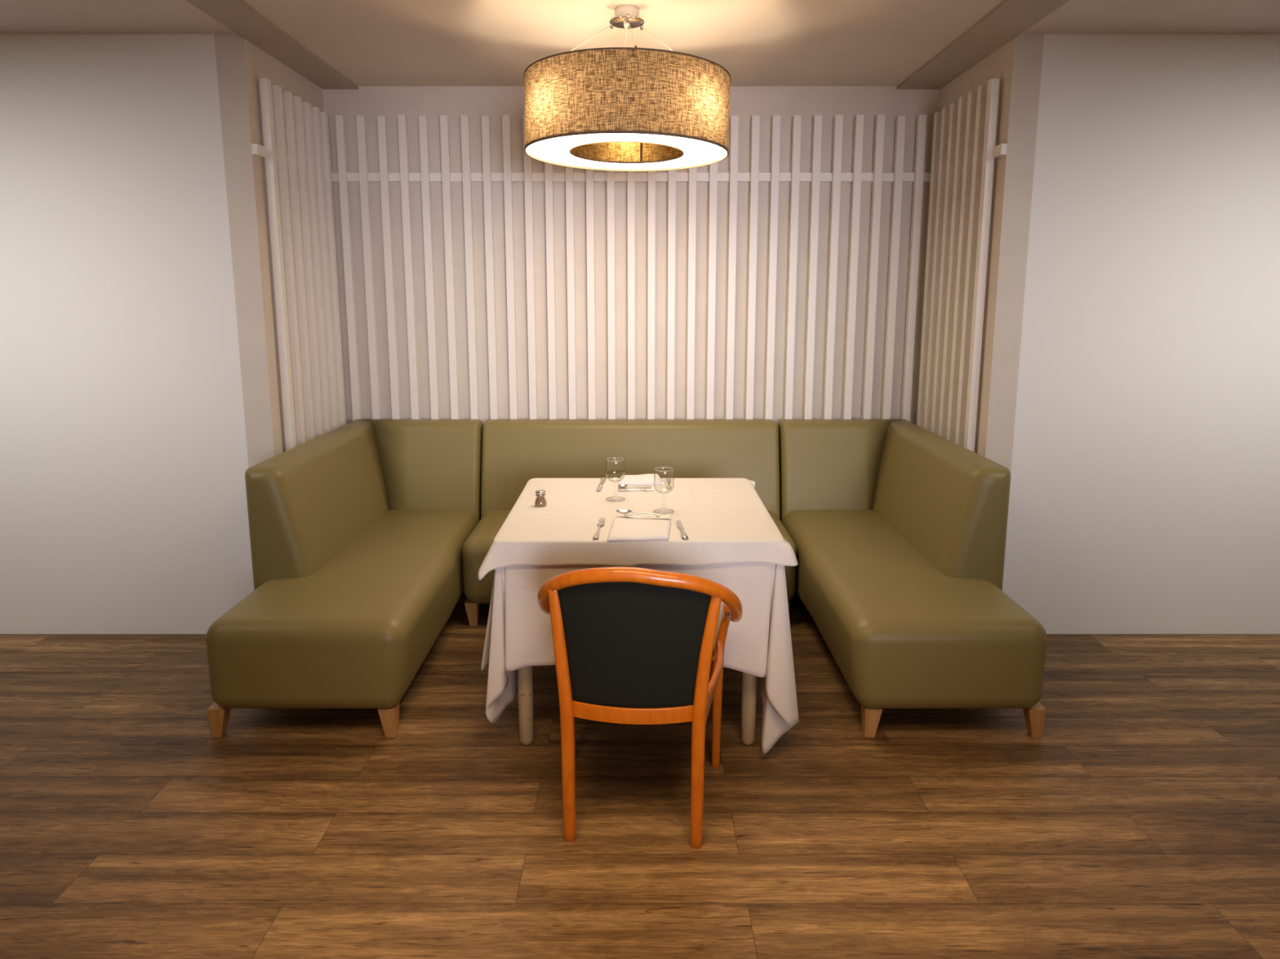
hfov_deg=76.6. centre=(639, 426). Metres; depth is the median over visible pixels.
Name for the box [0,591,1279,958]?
floor
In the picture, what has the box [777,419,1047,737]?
banquette
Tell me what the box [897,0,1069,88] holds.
ceiling beam
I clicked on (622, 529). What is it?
napkin
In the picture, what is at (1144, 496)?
wall
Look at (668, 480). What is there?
fork
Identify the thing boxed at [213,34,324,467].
wall
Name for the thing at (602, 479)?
table knife
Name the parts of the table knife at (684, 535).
blade, handle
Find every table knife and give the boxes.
[595,477,606,491]
[675,520,688,539]
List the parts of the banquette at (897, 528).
backrest, leg, seat, backrest, leg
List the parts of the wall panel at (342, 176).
rail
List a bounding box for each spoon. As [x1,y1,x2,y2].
[616,509,670,515]
[617,484,651,487]
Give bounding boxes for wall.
[0,34,253,634]
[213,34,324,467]
[323,86,939,424]
[937,34,1044,471]
[1002,34,1279,634]
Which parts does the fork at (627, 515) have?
handle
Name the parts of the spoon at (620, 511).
handle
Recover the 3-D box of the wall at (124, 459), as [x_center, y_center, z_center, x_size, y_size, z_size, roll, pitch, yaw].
[-2.975,-0.337,3.603,2.450,2.612,0.120,0,9,0]
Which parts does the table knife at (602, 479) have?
blade, handle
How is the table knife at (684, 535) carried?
on the topper
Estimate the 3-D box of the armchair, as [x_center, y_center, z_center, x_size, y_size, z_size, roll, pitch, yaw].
[0.004,0.754,2.437,0.600,0.844,0.487,1,9,4]
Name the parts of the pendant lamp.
power cord, lamp shade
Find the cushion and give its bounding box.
[557,582,711,708]
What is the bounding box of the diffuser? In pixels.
[525,133,727,168]
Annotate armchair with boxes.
[537,566,742,848]
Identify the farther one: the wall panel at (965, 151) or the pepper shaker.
the wall panel at (965, 151)
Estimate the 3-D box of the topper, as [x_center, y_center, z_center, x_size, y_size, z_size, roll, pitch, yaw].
[0.002,0.361,3.118,1.057,0.112,1.032,0,9,0]
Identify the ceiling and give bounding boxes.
[0,0,1279,86]
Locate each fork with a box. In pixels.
[592,517,605,537]
[617,488,653,490]
[623,514,671,517]
[666,478,671,488]
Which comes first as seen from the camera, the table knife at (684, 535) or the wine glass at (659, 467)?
the table knife at (684, 535)
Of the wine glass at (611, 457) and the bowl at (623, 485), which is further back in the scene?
the bowl at (623, 485)
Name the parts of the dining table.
leg, leg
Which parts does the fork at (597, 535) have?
handle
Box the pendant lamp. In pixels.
[524,4,730,171]
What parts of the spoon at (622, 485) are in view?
handle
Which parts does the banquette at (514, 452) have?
leg, seat, backrest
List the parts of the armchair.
leg, rail, leg, leg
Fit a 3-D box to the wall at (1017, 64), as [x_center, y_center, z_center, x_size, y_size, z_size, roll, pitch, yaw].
[1.605,-0.396,3.963,0.120,2.612,0.850,0,9,0]
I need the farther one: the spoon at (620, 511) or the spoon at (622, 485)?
the spoon at (622, 485)
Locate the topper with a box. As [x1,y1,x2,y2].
[477,478,797,580]
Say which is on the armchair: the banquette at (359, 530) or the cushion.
the cushion
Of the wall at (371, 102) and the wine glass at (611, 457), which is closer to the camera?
the wine glass at (611, 457)
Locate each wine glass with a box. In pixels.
[605,457,625,502]
[653,466,674,513]
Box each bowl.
[616,509,631,514]
[617,484,627,487]
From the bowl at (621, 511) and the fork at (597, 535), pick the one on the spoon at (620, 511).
the bowl at (621, 511)
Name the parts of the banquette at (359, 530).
leg, backrest, seat, leg, backrest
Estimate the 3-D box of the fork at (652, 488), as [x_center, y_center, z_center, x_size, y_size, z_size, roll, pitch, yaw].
[-0.013,0.260,3.351,0.150,0.008,0.020,0,9,-2]
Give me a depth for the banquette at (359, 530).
3.19 m
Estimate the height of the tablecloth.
0.713 m
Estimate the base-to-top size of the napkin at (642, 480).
0.033 m
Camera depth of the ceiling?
3.27 m
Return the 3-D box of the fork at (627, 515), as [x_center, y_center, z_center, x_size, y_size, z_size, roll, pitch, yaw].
[0.029,0.320,2.905,0.167,0.008,0.020,0,9,2]
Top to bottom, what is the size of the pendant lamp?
0.534 m
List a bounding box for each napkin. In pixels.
[607,517,671,541]
[617,474,662,486]
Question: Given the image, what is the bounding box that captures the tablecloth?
[480,562,799,754]
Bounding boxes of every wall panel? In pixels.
[251,78,346,451]
[331,114,930,422]
[916,78,1007,452]
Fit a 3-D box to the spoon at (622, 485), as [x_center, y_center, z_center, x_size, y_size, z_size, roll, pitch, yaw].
[-0.021,0.251,3.404,0.142,0.010,0.033,0,9,0]
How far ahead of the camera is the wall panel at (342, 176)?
4.27 m
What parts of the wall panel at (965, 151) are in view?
rail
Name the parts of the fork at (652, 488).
handle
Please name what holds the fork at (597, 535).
on the topper
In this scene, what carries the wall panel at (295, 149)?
attached to the wall at (240, 64)
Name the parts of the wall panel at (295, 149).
rail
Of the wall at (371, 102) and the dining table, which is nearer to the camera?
the dining table
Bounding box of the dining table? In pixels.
[517,666,756,745]
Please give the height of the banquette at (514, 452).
0.888 m
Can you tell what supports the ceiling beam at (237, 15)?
attached to the wall at (240, 64)
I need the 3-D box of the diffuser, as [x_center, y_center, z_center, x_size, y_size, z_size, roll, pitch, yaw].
[-0.049,-1.058,3.118,0.770,0.020,0.770,0,9,0]
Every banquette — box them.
[205,419,483,737]
[462,419,796,626]
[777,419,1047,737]
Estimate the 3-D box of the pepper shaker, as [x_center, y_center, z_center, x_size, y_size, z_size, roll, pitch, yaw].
[-0.380,0.275,3.114,0.050,0.059,0.050,0,9,0]
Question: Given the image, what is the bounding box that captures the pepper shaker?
[533,489,546,506]

